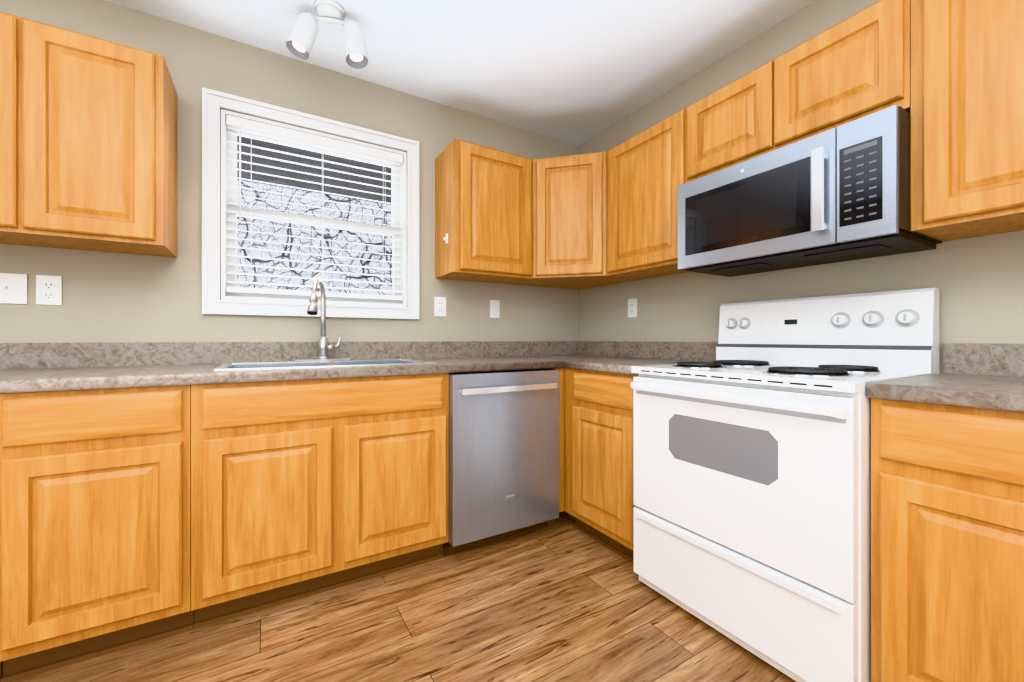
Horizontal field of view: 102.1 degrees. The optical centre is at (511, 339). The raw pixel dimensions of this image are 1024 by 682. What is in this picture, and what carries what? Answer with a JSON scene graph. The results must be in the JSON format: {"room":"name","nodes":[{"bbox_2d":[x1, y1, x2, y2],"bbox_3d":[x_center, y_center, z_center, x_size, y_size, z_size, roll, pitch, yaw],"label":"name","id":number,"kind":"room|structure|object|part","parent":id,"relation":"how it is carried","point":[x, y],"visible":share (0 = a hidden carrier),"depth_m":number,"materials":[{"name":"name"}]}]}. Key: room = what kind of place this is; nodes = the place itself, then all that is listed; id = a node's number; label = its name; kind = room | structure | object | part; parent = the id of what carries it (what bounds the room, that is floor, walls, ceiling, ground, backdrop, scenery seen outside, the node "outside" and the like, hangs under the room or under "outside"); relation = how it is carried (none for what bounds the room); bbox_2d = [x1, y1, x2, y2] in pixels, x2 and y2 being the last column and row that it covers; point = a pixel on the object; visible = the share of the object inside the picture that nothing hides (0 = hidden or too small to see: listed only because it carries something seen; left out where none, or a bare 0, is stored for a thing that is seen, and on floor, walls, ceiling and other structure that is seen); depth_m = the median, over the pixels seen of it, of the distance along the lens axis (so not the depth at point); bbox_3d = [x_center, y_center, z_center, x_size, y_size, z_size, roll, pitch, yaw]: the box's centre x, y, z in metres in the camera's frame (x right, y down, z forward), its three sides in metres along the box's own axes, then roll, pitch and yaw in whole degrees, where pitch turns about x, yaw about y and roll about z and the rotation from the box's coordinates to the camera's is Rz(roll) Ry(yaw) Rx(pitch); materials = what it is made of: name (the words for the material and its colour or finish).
{"room":"kitchen","nodes":[
{"label":"kitchen","id":0,"kind":"room"},
{"bbox_2d":[0,0,578,342],"bbox_3d":[-1.338,-0.203,2.063,4.200,2.474,0.120,0,0,-31],"label":"wall","id":1,"kind":"structure","parent":0,"point":[114,297],"depth_m":1.98,"materials":[{"name":"beige paint"}]},
{"bbox_2d":[0,273,27,303],"bbox_3d":[-1.968,-0.198,1.606,0.115,0.118,0.017,0,0,-31],"label":"light switch","id":2,"kind":"object","parent":1,"relation":"attached to","point":[13,288],"visible":1,"depth_m":1.62,"materials":[{"name":"white plastic"}]},
{"bbox_2d":[36,275,61,304],"bbox_3d":[-1.869,-0.198,1.670,0.072,0.118,0.008,0,0,-31],"label":"duplex electrical outlet","id":3,"kind":"object","parent":1,"relation":"attached to","point":[48,290],"visible":1,"depth_m":1.67,"materials":[{"name":"white plastic"}]},
{"bbox_2d":[0,11,177,257],"bbox_3d":[-1.765,-0.739,1.549,0.760,0.744,0.322,0,0,-31],"label":"upper cabinet","id":4,"kind":"object","parent":1,"relation":"attached to","point":[88,143],"visible":1,"depth_m":1.50,"materials":[{"name":"brown wood"}]},
{"bbox_2d":[202,87,418,318],"bbox_3d":[-1.025,-0.641,2.237,1.033,1.048,0.142,0,0,-31],"label":"window","id":5,"kind":"structure","parent":1,"relation":"in","point":[213,102],"depth_m":2.12,"materials":[{"name":"white paint"}]},
{"bbox_3d":[-1.031,-0.641,2.246,0.893,0.908,0.120,0,0,-31],"label":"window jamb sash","id":6,"kind":"part","parent":5,"relation":"part of","materials":[{"name":"white plastic"}]},
{"bbox_2d":[226,115,402,300],"bbox_3d":[-1.014,-0.652,2.217,0.849,0.847,0.058,0,0,-31],"label":"window blinds","id":7,"kind":"object","parent":5,"relation":"attached to","point":[240,125],"visible":0.85,"depth_m":2.16,"materials":[{"name":"white plastic"}]},
{"bbox_2d":[434,297,445,316],"bbox_3d":[-0.436,-0.198,2.523,0.075,0.118,0.009,0,0,-31],"label":"outlet","id":8,"kind":"object","parent":1,"relation":"attached to","point":[439,306],"visible":1,"depth_m":2.52,"materials":[{"name":"white plastic"}]},
{"bbox_2d":[435,139,532,283],"bbox_3d":[-0.165,-0.729,2.502,0.510,0.724,0.322,0,0,-31],"label":"upper cabinet","id":9,"kind":"object","parent":1,"relation":"attached to","point":[484,207],"visible":0.96,"depth_m":2.36,"materials":[{"name":"brown wood"}]},
{"bbox_2d":[443,233,447,243],"bbox_3d":[-0.377,-0.569,2.333,0.024,0.055,0.030,0,0,-31],"label":"hook","id":10,"kind":"object","parent":9,"relation":"attached to","point":[445,238],"visible":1,"depth_m":2.33,"materials":[{"name":"white plastic"}]},
{"bbox_2d":[490,300,499,317],"bbox_3d":[-0.109,-0.198,2.713,0.070,0.118,0.017,0,0,-31],"label":"outlet","id":11,"kind":"object","parent":1,"relation":"attached to","point":[494,308],"visible":1,"depth_m":2.71,"materials":[{"name":"white plastic"}]},
{"bbox_2d":[509,152,640,288],"bbox_3d":[0.391,-0.731,2.667,0.608,0.720,0.608,0,0,-31],"label":"upper cabinet","id":12,"kind":"object","parent":1,"relation":"attached to","point":[569,221],"visible":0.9,"depth_m":2.45,"materials":[{"name":"brown wood"}]},
{"bbox_2d":[11,511,795,681],"bbox_3d":[-0.182,1.064,0.121,4.440,0.060,4.640,0,0,-31],"label":"floor","id":13,"kind":"structure","parent":0,"point":[562,599],"depth_m":1.45,"materials":[{"name":"brown wood"}]},
{"bbox_2d":[0,661,2,678],"bbox_3d":[-2.046,0.596,1.205,0.910,0.876,0.627,0,0,-31],"label":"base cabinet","id":14,"kind":"object","parent":13,"relation":"on","point":[1,668],"visible":0.12,"depth_m":1.25,"materials":[{"name":"brown wood"}]},
{"bbox_2d":[0,385,193,681],"bbox_3d":[-1.454,0.596,1.558,0.460,0.876,0.627,0,0,-31],"label":"base cabinet","id":15,"kind":"object","parent":13,"relation":"on","point":[95,522],"visible":0.85,"depth_m":1.29,"materials":[{"name":"brown wood"}]},
{"bbox_2d":[191,373,448,628],"bbox_3d":[-0.848,0.596,1.918,0.945,0.876,0.627,0,0,-31],"label":"base cabinet","id":16,"kind":"object","parent":13,"relation":"on","point":[300,489],"visible":0.85,"depth_m":1.61,"materials":[{"name":"brown wood"}]},
{"bbox_2d":[0,341,563,392],"bbox_3d":[-1.138,0.085,1.727,4.196,0.142,0.658,0,0,-31],"label":"countertop","id":17,"kind":"structure","parent":16,"relation":"on","point":[24,367],"depth_m":1.79,"materials":[{"name":"laminate"}]},
{"bbox_2d":[295,277,349,360],"bbox_3d":[-0.909,-0.097,2.017,0.250,0.407,0.244,0,0,-31],"label":"gooseneck faucet","id":18,"kind":"object","parent":17,"relation":"on","point":[324,346],"visible":0.98,"depth_m":2.08,"materials":[{"name":"silver metal"}]},
{"bbox_2d":[214,358,434,370],"bbox_3d":[-0.837,0.207,1.905,0.830,0.198,0.485,0,0,-31],"label":"stainless steel sink","id":19,"kind":"object","parent":17,"relation":"in","point":[234,366],"visible":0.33,"depth_m":1.93,"materials":[{"name":"silver metal"}]},
{"bbox_2d":[443,369,558,546],"bbox_3d":[-0.161,0.598,2.278,0.601,0.872,0.655,0,0,-31],"label":"dishwasher","id":20,"kind":"object","parent":13,"relation":"on","point":[503,451],"visible":0.77,"depth_m":2.00,"materials":[{"name":"silver metal"}]},
{"bbox_2d":[545,368,638,563],"bbox_3d":[0.638,0.596,2.191,0.670,0.876,0.653,0,0,-31],"label":"base cabinet","id":21,"kind":"object","parent":13,"relation":"on","point":[599,505],"depth_m":2.00,"materials":[{"name":"brown wood"}]},
{"bbox_3d":[0.233,0.596,2.274,0.060,0.876,0.095,0,0,-31],"label":"corner base cabinet filler","id":22,"kind":"part","parent":21,"relation":"part of","materials":[{"name":"brown wood"}]},
{"bbox_2d":[564,341,717,374],"bbox_3d":[0.690,0.085,2.137,0.634,0.142,0.508,0,0,-31],"label":"countertop","id":23,"kind":"structure","parent":21,"relation":"on","point":[601,356],"depth_m":2.36,"materials":[{"name":"laminate"}]},
{"bbox_2d":[630,288,939,681],"bbox_3d":[0.955,0.430,1.554,0.721,1.207,0.760,0,0,-31],"label":"electric range","id":24,"kind":"object","parent":13,"relation":"on","point":[752,487],"visible":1,"depth_m":1.35,"materials":[{"name":"white metal"}]},
{"bbox_2d":[871,398,1023,681],"bbox_3d":[1.344,0.596,1.046,0.627,0.876,0.500,0,0,-31],"label":"base cabinet","id":25,"kind":"object","parent":13,"relation":"on","point":[947,543],"visible":0.9,"depth_m":0.98,"materials":[{"name":"brown wood"}]},
{"bbox_2d":[867,343,1023,412],"bbox_3d":[1.562,0.085,0.673,0.634,0.142,1.364,0,0,-31],"label":"countertop","id":26,"kind":"structure","parent":25,"relation":"on","point":[982,375],"depth_m":1.11,"materials":[{"name":"laminate"}]},
{"bbox_2d":[105,0,814,145],"bbox_3d":[-0.182,-1.470,0.121,4.440,0.060,4.640,0,0,-31],"label":"ceiling","id":27,"kind":"structure","parent":0,"point":[577,72],"depth_m":2.02,"materials":[{"name":"white paint"}]},
{"bbox_2d":[286,0,367,68],"bbox_3d":[-0.794,-1.321,1.784,0.315,0.236,0.181,0,0,-31],"label":"spotlight fixture","id":28,"kind":"object","parent":27,"relation":"attached to","point":[301,39],"visible":1,"depth_m":1.77,"materials":[{"name":"white metal"}]},
{"bbox_2d":[579,0,1023,372],"bbox_3d":[1.643,-0.203,1.278,0.120,2.474,4.520,0,0,-31],"label":"wall","id":29,"kind":"structure","parent":0,"point":[978,281],"depth_m":1.84,"materials":[{"name":"beige paint"}]},
{"bbox_2d":[628,298,636,317],"bbox_3d":[0.763,-0.198,2.627,0.008,0.118,0.072,0,0,-31],"label":"duplex electrical outlet","id":30,"kind":"object","parent":29,"relation":"attached to","point":[632,307],"visible":1,"depth_m":2.62,"materials":[{"name":"white plastic"}]},
{"bbox_2d":[606,107,689,278],"bbox_3d":[0.808,-0.729,2.245,0.322,0.724,0.538,0,0,-31],"label":"upper cabinet","id":31,"kind":"object","parent":29,"relation":"attached to","point":[646,173],"visible":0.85,"depth_m":2.14,"materials":[{"name":"brown wood"}]},
{"bbox_2d":[687,0,910,181],"bbox_3d":[1.145,-0.903,1.678,0.322,0.377,0.778,0,0,-31],"label":"upper cabinet","id":32,"kind":"object","parent":29,"relation":"attached to","point":[856,66],"visible":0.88,"depth_m":1.49,"materials":[{"name":"brown wood"}]},
{"bbox_2d":[678,105,941,276],"bbox_3d":[1.100,-0.509,1.640,0.439,0.403,0.758,0,0,-31],"label":"microwave","id":33,"kind":"object","parent":32,"relation":"attached to","point":[841,193],"visible":1,"depth_m":1.44,"materials":[{"name":"silver metal"}]},
{"bbox_2d":[911,0,1023,240],"bbox_3d":[1.575,-0.727,0.956,0.322,0.789,0.900,0,0,-31],"label":"upper cabinet","id":34,"kind":"object","parent":29,"relation":"attached to","point":[967,118],"visible":1,"depth_m":1.16,"materials":[{"name":"brown wood"}]},
{"label":"outside","id":35,"kind":"structure","parent":0,"visible":0},
{"bbox_2d":[237,180,392,295],"bbox_3d":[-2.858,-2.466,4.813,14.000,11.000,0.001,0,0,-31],"label":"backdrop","id":36,"kind":"structure","parent":35,"point":[271,237],"depth_m":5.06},
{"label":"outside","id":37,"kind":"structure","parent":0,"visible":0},
{"bbox_2d":[237,136,390,204],"bbox_3d":[-1.552,-1.416,3.106,8.500,0.100,1.570,0,0,-31],"label":"eave","id":38,"kind":"object","parent":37,"point":[294,175],"depth_m":3.39}
]}

